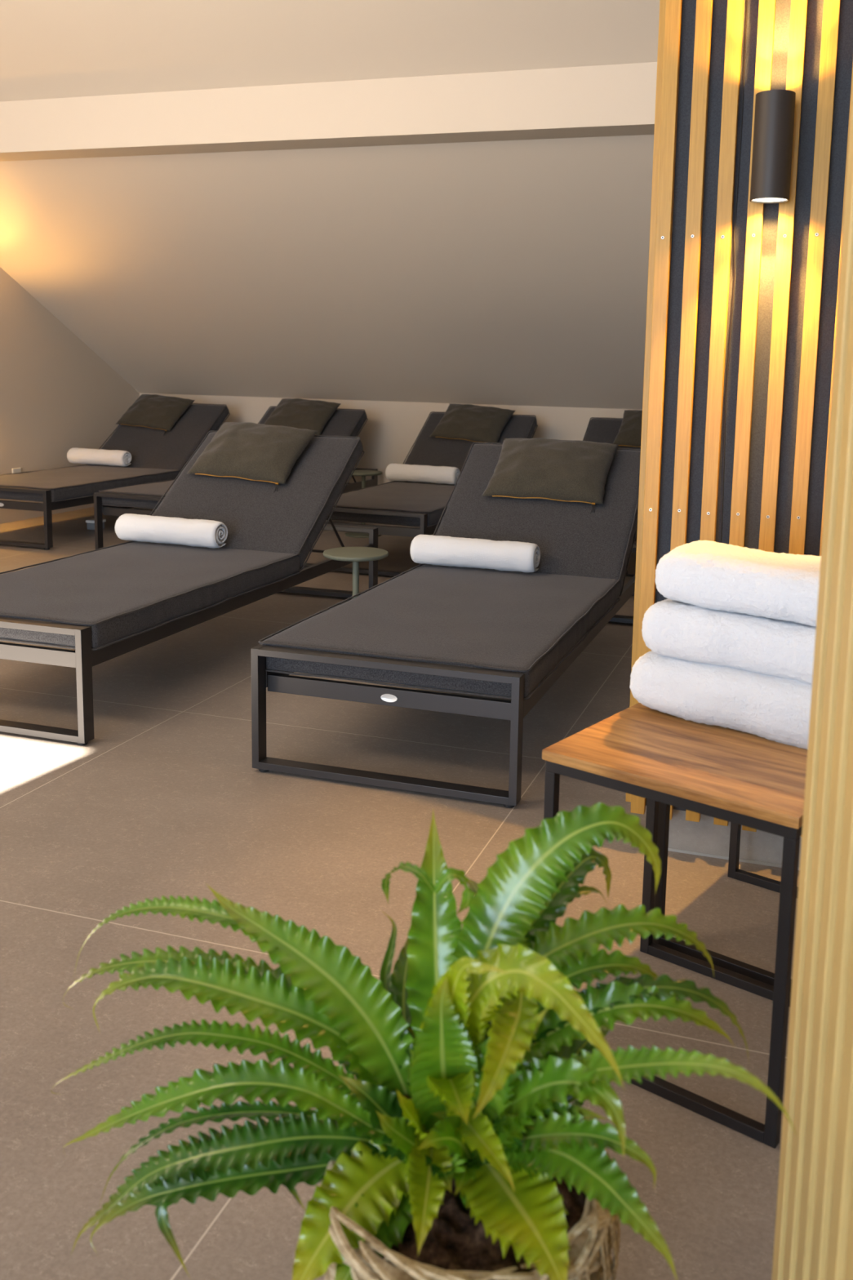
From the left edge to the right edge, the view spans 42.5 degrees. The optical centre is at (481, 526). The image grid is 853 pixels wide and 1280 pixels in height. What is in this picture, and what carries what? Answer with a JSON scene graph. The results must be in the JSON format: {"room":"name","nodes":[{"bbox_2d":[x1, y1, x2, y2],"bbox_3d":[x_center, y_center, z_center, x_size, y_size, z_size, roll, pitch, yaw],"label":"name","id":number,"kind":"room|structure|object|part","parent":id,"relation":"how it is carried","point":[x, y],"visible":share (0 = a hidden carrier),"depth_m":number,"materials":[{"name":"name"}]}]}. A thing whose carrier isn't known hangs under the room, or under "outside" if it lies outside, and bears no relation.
{"room":"spa","nodes":[
{"label":"spa","id":0,"kind":"room"},
{"bbox_2d":[0,266,139,524],"bbox_3d":[-4.384,-1.892,3.190,0.100,4.850,11.300,4,9,17],"label":"wall","id":1,"kind":"structure","parent":0,"point":[57,395],"depth_m":7.60,"materials":[{"name":"beige paint"}]},
{"bbox_2d":[12,467,21,473],"bbox_3d":[-3.137,-0.355,7.383,0.011,0.080,0.080,4,9,17],"label":"wall socket","id":2,"kind":"object","parent":1,"relation":"attached to","point":[16,469],"visible":0.44,"depth_m":7.37,"materials":[{"name":"white plastic"}]},
{"bbox_2d":[0,62,657,161],"bbox_3d":[0.305,-1.939,4.972,7.790,0.297,0.218,4,9,17],"label":"beam","id":3,"kind":"structure","parent":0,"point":[610,100],"depth_m":5.18,"materials":[{"name":"beige paint"}]},
{"bbox_2d":[0,0,659,409],"bbox_3d":[-0.613,-2.051,1.970,7.790,4.015,11.300,4,9,17],"label":"ceiling","id":4,"kind":"structure","parent":0,"point":[513,273],"depth_m":6.04,"materials":[{"name":"beige paint"}]},
{"bbox_2d":[139,393,642,493],"bbox_3d":[1.016,-0.399,7.614,7.790,0.835,0.100,4,9,17],"label":"wall","id":5,"kind":"structure","parent":0,"point":[390,430],"depth_m":8.05,"materials":[{"name":"beige paint"}]},
{"bbox_2d":[0,506,799,1279],"bbox_3d":[-0.675,0.809,2.393,7.990,0.100,11.300,4,9,17],"label":"floor","id":6,"kind":"structure","parent":0,"point":[166,797],"depth_m":2.33,"materials":[{"name":"tile"}]},
{"bbox_2d":[85,518,106,529],"bbox_3d":[-2.517,-0.015,7.139,0.090,0.062,0.090,4,9,17],"label":"box","id":7,"kind":"object","parent":6,"relation":"on","point":[90,522],"visible":0.61,"depth_m":7.11,"materials":[{"name":"grey"}]},
{"bbox_3d":[-2.517,-0.037,7.136,0.090,0.017,0.090,4,9,17],"label":"lid","id":8,"kind":"part","parent":7,"relation":"part of","materials":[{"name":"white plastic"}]},
{"bbox_2d":[0,403,230,550],"bbox_3d":[-2.509,-0.420,7.394,0.773,0.788,2.165,4,9,18],"label":"sun lounger","id":9,"kind":"object","parent":6,"relation":"on","point":[155,456],"visible":0.84,"depth_m":7.31,"materials":[{"name":"grey fabric"}]},
{"bbox_3d":[-2.849,-0.068,6.430,0.750,0.337,0.045,4,9,18],"label":"foot frame","id":10,"kind":"part","parent":9,"relation":"part of","materials":[{"name":"grey metal"}]},
{"bbox_3d":[-2.169,-0.255,7.295,0.022,0.049,2.060,4,9,18],"label":"rail","id":11,"kind":"part","parent":9,"relation":"part of","materials":[{"name":"grey metal"}]},
{"bbox_2d":[0,464,180,501],"bbox_3d":[-2.631,-0.294,7.048,0.773,0.086,1.316,4,9,18],"label":"seat cushion","id":12,"kind":"object","parent":9,"relation":"on","point":[78,482],"depth_m":6.85,"materials":[{"name":"grey fabric"}]},
{"bbox_2d":[66,447,131,466],"bbox_3d":[-2.675,-0.486,7.649,0.486,0.112,0.112,4,9,20],"label":"rolled towel","id":13,"kind":"object","parent":9,"relation":"on","point":[74,455],"visible":1,"depth_m":7.60,"materials":[{"name":"white fabric"}]},
{"bbox_2d":[115,394,195,435],"bbox_3d":[-2.398,-0.819,8.039,0.496,0.298,0.301,5,9,25],"label":"pillow","id":14,"kind":"object","parent":9,"relation":"on","point":[157,411],"visible":1,"depth_m":7.96,"materials":[{"name":"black fabric"}]},
{"bbox_2d":[88,404,229,470],"bbox_3d":[-2.327,-0.634,7.905,0.772,0.490,0.656,4,9,18],"label":"cushion","id":15,"kind":"object","parent":9,"relation":"on","point":[148,448],"depth_m":7.83,"materials":[{"name":"grey fabric"}]},
{"bbox_2d":[0,430,377,746],"bbox_3d":[-1.167,0.079,4.226,0.773,0.788,2.165,4,9,17],"label":"sun lounger","id":16,"kind":"object","parent":6,"relation":"on","point":[106,603],"visible":0.86,"depth_m":3.96,"materials":[{"name":"grey fabric"}]},
{"bbox_3d":[-1.490,0.432,3.256,0.750,0.337,0.045,4,9,17],"label":"foot frame","id":17,"kind":"part","parent":16,"relation":"part of","materials":[{"name":"grey metal"}]},
{"bbox_2d":[0,541,300,648],"bbox_3d":[-1.283,0.204,3.877,0.773,0.086,1.316,4,9,17],"label":"seat cushion","id":18,"kind":"object","parent":16,"relation":"on","point":[123,594],"depth_m":3.71,"materials":[{"name":"grey fabric"}]},
{"bbox_2d":[115,513,227,548],"bbox_3d":[-1.266,0.017,4.455,0.486,0.113,0.112,4,9,20],"label":"rolled towel","id":19,"kind":"object","parent":16,"relation":"on","point":[128,526],"visible":1,"depth_m":4.41,"materials":[{"name":"white fabric"}]},
{"bbox_3d":[-0.825,0.243,4.132,0.022,0.049,2.060,4,9,17],"label":"rail","id":20,"kind":"part","parent":16,"relation":"part of","materials":[{"name":"grey metal"}]},
{"bbox_2d":[133,431,363,567],"bbox_3d":[-0.994,-0.136,4.739,0.772,0.490,0.656,4,9,17],"label":"cushion","id":21,"kind":"object","parent":16,"relation":"on","point":[290,520],"depth_m":4.65,"materials":[{"name":"grey fabric"}]},
{"bbox_2d":[186,422,317,492],"bbox_3d":[-1.016,-0.308,4.840,0.497,0.293,0.300,5,9,22],"label":"pillow","id":22,"kind":"object","parent":16,"relation":"on","point":[248,451],"visible":1,"depth_m":4.76,"materials":[{"name":"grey fabric"}]},
{"bbox_3d":[-0.856,0.150,5.251,0.750,0.337,0.060,4,9,17],"label":"head frame","id":23,"kind":"part","parent":16,"relation":"part of","materials":[{"name":"grey metal"}]},
{"bbox_2d":[93,405,377,549],"bbox_3d":[-1.479,-0.352,7.086,0.773,0.788,2.165,4,9,20],"label":"sun lounger","id":24,"kind":"object","parent":6,"relation":"on","point":[118,501],"visible":0.22,"depth_m":6.29,"materials":[{"name":"grey fabric"}]},
{"bbox_3d":[-1.827,-0.236,7.222,0.022,0.049,2.060,4,9,20],"label":"rail","id":25,"kind":"part","parent":24,"relation":"part of","materials":[{"name":"grey metal"}]},
{"bbox_3d":[-1.847,-0.002,6.131,0.750,0.337,0.045,4,9,20],"label":"foot frame","id":26,"kind":"part","parent":24,"relation":"part of","materials":[{"name":"grey metal"}]},
{"bbox_2d":[102,480,176,508],"bbox_3d":[-1.611,-0.227,6.744,0.773,0.086,1.316,4,9,20],"label":"seat cushion","id":27,"kind":"object","parent":24,"relation":"on","point":[157,489],"depth_m":6.24,"materials":[{"name":"grey fabric"}]},
{"bbox_2d":[263,398,341,436],"bbox_3d":[-1.281,-0.752,7.707,0.497,0.293,0.300,5,9,24],"label":"pillow","id":28,"kind":"object","parent":24,"relation":"on","point":[299,413],"visible":0.78,"depth_m":7.64,"materials":[{"name":"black fabric"}]},
{"bbox_2d":[258,407,367,438],"bbox_3d":[-1.282,-0.565,7.592,0.772,0.490,0.656,4,9,20],"label":"cushion","id":29,"kind":"object","parent":24,"relation":"on","point":[344,422],"depth_m":7.63,"materials":[{"name":"grey fabric"}]},
{"bbox_3d":[-1.143,-0.185,6.978,0.022,0.049,2.060,4,9,20],"label":"rail","id":30,"kind":"part","parent":24,"relation":"part of","materials":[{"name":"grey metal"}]},
{"bbox_3d":[-1.123,-0.277,8.097,0.750,0.337,0.060,4,9,20],"label":"head frame","id":31,"kind":"part","parent":24,"relation":"part of","materials":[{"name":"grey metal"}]},
{"bbox_2d":[323,546,388,598],"bbox_3d":[-0.473,0.299,4.110,0.244,0.415,0.244,4,9,17],"label":"side table","id":32,"kind":"object","parent":6,"relation":"on","point":[354,554],"visible":0.46,"depth_m":4.07,"materials":[{"name":"green metal"}]},
{"bbox_3d":[-0.473,0.303,4.110,0.025,0.388,0.025,4,9,17],"label":"post","id":33,"kind":"part","parent":32,"relation":"part of","materials":[{"name":"green metal"}]},
{"bbox_2d":[344,470,382,537],"bbox_3d":[-0.768,-0.150,7.104,0.244,0.415,0.244,4,9,17],"label":"side table","id":34,"kind":"object","parent":6,"relation":"on","point":[363,473],"visible":0.59,"depth_m":7.06,"materials":[{"name":"green metal"}]},
{"bbox_3d":[-0.768,-0.147,7.105,0.025,0.388,0.025,4,9,17],"label":"post","id":35,"kind":"part","parent":34,"relation":"part of","materials":[{"name":"green metal"}]},
{"bbox_2d":[299,411,537,576],"bbox_3d":[-0.287,-0.275,6.745,0.773,0.788,2.165,4,9,19],"label":"sun lounger","id":36,"kind":"object","parent":6,"relation":"on","point":[410,504],"visible":0.49,"depth_m":6.29,"materials":[{"name":"grey fabric"}]},
{"bbox_3d":[-0.645,0.075,5.787,0.750,0.337,0.045,4,9,19],"label":"foot frame","id":37,"kind":"part","parent":36,"relation":"part of","materials":[{"name":"grey metal"}]},
{"bbox_2d":[327,481,456,526],"bbox_3d":[-0.416,-0.150,6.401,0.773,0.086,1.316,4,9,19],"label":"seat cushion","id":38,"kind":"object","parent":36,"relation":"on","point":[430,500],"depth_m":5.97,"materials":[{"name":"grey fabric"}]},
{"bbox_2d":[385,463,459,484],"bbox_3d":[-0.378,-0.337,6.979,0.486,0.113,0.111,4,9,21],"label":"rolled towel","id":39,"kind":"object","parent":36,"relation":"on","point":[393,472],"visible":1,"depth_m":6.93,"materials":[{"name":"white fabric"}]},
{"bbox_3d":[0.050,-0.109,6.640,0.022,0.049,2.060,4,9,19],"label":"rail","id":40,"kind":"part","parent":36,"relation":"part of","materials":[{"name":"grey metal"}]},
{"bbox_2d":[395,412,537,484],"bbox_3d":[-0.096,-0.489,7.253,0.772,0.490,0.656,4,9,19],"label":"cushion","id":41,"kind":"object","parent":36,"relation":"on","point":[427,450],"depth_m":7.27,"materials":[{"name":"grey fabric"}]},
{"bbox_2d":[429,403,515,442],"bbox_3d":[-0.064,-0.670,7.357,0.496,0.298,0.301,5,9,26],"label":"pillow","id":42,"kind":"object","parent":36,"relation":"on","point":[467,422],"visible":0.98,"depth_m":7.28,"materials":[{"name":"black fabric"}]},
{"bbox_2d":[51,802,798,1279],"bbox_3d":[-0.127,0.615,1.102,0.792,0.686,0.362,2,8,6],"label":"potted fern","id":43,"kind":"object","parent":6,"relation":"on","point":[462,1144],"visible":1,"depth_m":1.08,"materials":[{"name":"green plant"}]},
{"bbox_2d":[250,442,640,808],"bbox_3d":[0.063,0.161,3.846,0.773,0.788,2.165,4,9,17],"label":"sun lounger","id":44,"kind":"object","parent":6,"relation":"on","point":[512,635],"visible":0.83,"depth_m":3.22,"materials":[{"name":"grey fabric"}]},
{"bbox_3d":[-0.289,0.279,3.967,0.022,0.049,2.060,4,9,17],"label":"rail","id":45,"kind":"part","parent":44,"relation":"part of","materials":[{"name":"grey metal"}]},
{"bbox_3d":[-0.260,0.515,2.877,0.750,0.337,0.045,4,9,17],"label":"foot frame","id":46,"kind":"part","parent":44,"relation":"part of","materials":[{"name":"grey metal"}]},
{"bbox_2d":[259,564,619,697],"bbox_3d":[-0.053,0.287,3.498,0.773,0.086,1.316,4,9,17],"label":"seat cushion","id":47,"kind":"object","parent":44,"relation":"on","point":[528,624],"depth_m":3.19,"materials":[{"name":"grey fabric"}]},
{"bbox_2d":[409,534,540,572],"bbox_3d":[-0.026,0.100,4.072,0.486,0.114,0.113,4,9,18],"label":"rolled towel","id":48,"kind":"object","parent":44,"relation":"on","point":[509,556],"visible":1,"depth_m":4.03,"materials":[{"name":"white fabric"}]},
{"bbox_2d":[423,444,640,592],"bbox_3d":[0.236,-0.054,4.360,0.772,0.490,0.656,4,9,17],"label":"cushion","id":49,"kind":"object","parent":44,"relation":"on","point":[572,541],"depth_m":4.26,"materials":[{"name":"grey fabric"}]},
{"bbox_2d":[481,437,618,513],"bbox_3d":[0.277,-0.208,4.421,0.497,0.285,0.298,4,9,18],"label":"pillow","id":50,"kind":"object","parent":44,"relation":"on","point":[539,468],"visible":1,"depth_m":4.35,"materials":[{"name":"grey fabric"}]},
{"bbox_3d":[0.405,0.326,3.753,0.022,0.049,2.060,4,9,17],"label":"rail","id":51,"kind":"part","parent":44,"relation":"part of","materials":[{"name":"grey metal"}]},
{"bbox_3d":[0.374,0.233,4.872,0.750,0.337,0.060,4,9,17],"label":"head frame","id":52,"kind":"part","parent":44,"relation":"part of","materials":[{"name":"grey metal"}]},
{"bbox_2d":[582,417,640,595],"bbox_3d":[0.808,-0.202,6.408,0.773,0.788,2.165,4,9,18],"label":"sun lounger","id":53,"kind":"object","parent":6,"relation":"on","point":[602,430],"visible":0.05,"depth_m":7.14,"materials":[{"name":"grey fabric"}]},
{"bbox_2d":[583,417,640,450],"bbox_3d":[0.990,-0.416,6.919,0.772,0.490,0.656,4,9,18],"label":"cushion","id":54,"kind":"object","parent":53,"relation":"on","point":[602,430],"depth_m":7.14,"materials":[{"name":"grey fabric"}]},
{"bbox_2d":[612,409,642,447],"bbox_3d":[1.109,-0.595,6.992,0.497,0.290,0.299,5,9,21],"label":"pillow","id":55,"kind":"object","parent":53,"relation":"on","point":[629,434],"visible":0.29,"depth_m":6.96,"materials":[{"name":"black fabric"}]},
{"bbox_2d":[542,702,807,1148],"bbox_3d":[0.376,0.609,1.820,0.424,0.508,0.388,7,10,36],"label":"side table","id":56,"kind":"object","parent":6,"relation":"on","point":[748,780],"visible":0.72,"depth_m":1.69,"materials":[{"name":"brown wood"}]},
{"bbox_3d":[0.109,0.625,1.796,0.018,0.472,0.018,7,10,36],"label":"leg","id":57,"kind":"part","parent":56,"relation":"part of","materials":[{"name":"black metal"}]},
{"bbox_3d":[0.323,0.588,2.083,0.018,0.472,0.018,7,10,36],"label":"leg","id":58,"kind":"part","parent":56,"relation":"part of","materials":[{"name":"black metal"}]},
{"bbox_3d":[0.381,0.385,1.787,0.415,0.018,0.378,7,10,36],"label":"frame","id":59,"kind":"part","parent":56,"relation":"part of","materials":[{"name":"black metal"}]},
{"bbox_3d":[0.381,0.367,1.785,0.424,0.018,0.388,7,10,36],"label":"seat","id":60,"kind":"part","parent":56,"relation":"part of","materials":[{"name":"brown wood"}]},
{"bbox_2d":[629,650,812,749],"bbox_3d":[0.526,0.288,1.911,0.502,0.124,0.284,7,10,36],"label":"folded towel","id":61,"kind":"object","parent":56,"relation":"on","point":[776,708],"visible":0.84,"depth_m":1.83,"materials":[{"name":"white fabric"}]},
{"bbox_2d":[641,598,816,684],"bbox_3d":[0.540,0.194,1.882,0.519,0.115,0.268,7,10,35],"label":"folded towel","id":62,"kind":"object","parent":61,"relation":"on","point":[677,629],"visible":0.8,"depth_m":1.83,"materials":[{"name":"white fabric"}]},
{"bbox_2d":[654,540,821,626],"bbox_3d":[0.549,0.104,1.847,0.511,0.109,0.211,7,10,34],"label":"folded towel","id":63,"kind":"object","parent":62,"relation":"on","point":[704,574],"visible":0.84,"depth_m":1.83,"materials":[{"name":"white fabric"}]},
{"bbox_3d":[0.428,0.667,1.563,0.018,0.472,0.018,7,10,36],"label":"leg","id":64,"kind":"part","parent":56,"relation":"part of","materials":[{"name":"black metal"}]},
{"bbox_2d":[652,802,798,992],"bbox_3d":[0.617,0.567,2.139,0.424,0.508,0.388,7,10,36],"label":"frame","id":65,"kind":"object","parent":6,"relation":"on","point":[761,975],"visible":0.07,"depth_m":2.12,"materials":[{"name":"black metal"}]},
{"bbox_3d":[0.350,0.584,2.115,0.018,0.472,0.018,7,10,36],"label":"leg","id":66,"kind":"part","parent":65,"relation":"part of","materials":[{"name":"black metal"}]},
{"bbox_3d":[0.564,0.546,2.402,0.018,0.472,0.018,7,10,36],"label":"leg","id":67,"kind":"part","parent":65,"relation":"part of","materials":[{"name":"black metal"}]},
{"bbox_2d":[319,1148,620,1279],"bbox_3d":[-0.015,0.804,1.143,0.309,0.303,0.307,4,9,17],"label":"basket","id":68,"kind":"object","parent":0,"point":[366,1230],"depth_m":1.06,"materials":[{"name":"beige wicker"}]},
{"bbox_2d":[625,0,852,870],"bbox_3d":[1.203,-1.057,2.125,1.690,3.750,0.221,4,9,17],"label":"wall","id":69,"kind":"structure","parent":0,"point":[788,254],"depth_m":2.31,"materials":[{"name":"brown wood"}]},
{"bbox_2d":[720,0,747,542],"bbox_3d":[0.530,-0.321,2.351,0.010,1.600,0.003,4,9,17],"label":"slat","id":70,"kind":"object","parent":69,"relation":"hanging from","point":[747,0],"visible":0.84,"depth_m":2.32,"materials":[{"name":"brown wood"}]},
{"bbox_2d":[750,89,795,203],"bbox_3d":[0.585,-0.760,2.201,0.077,0.205,0.090,4,9,17],"label":"wall lamp","id":71,"kind":"object","parent":69,"relation":"attached to","point":[774,116],"visible":1,"depth_m":2.17,"materials":[{"name":"black metal"}]},
{"bbox_2d":[771,87,852,1279],"bbox_3d":[0.358,-0.275,0.643,0.120,2.600,0.830,2,8,7],"label":"wall","id":72,"kind":"structure","parent":0,"point":[814,1230],"depth_m":1.03,"materials":[{"name":"brown wood"}]}
]}

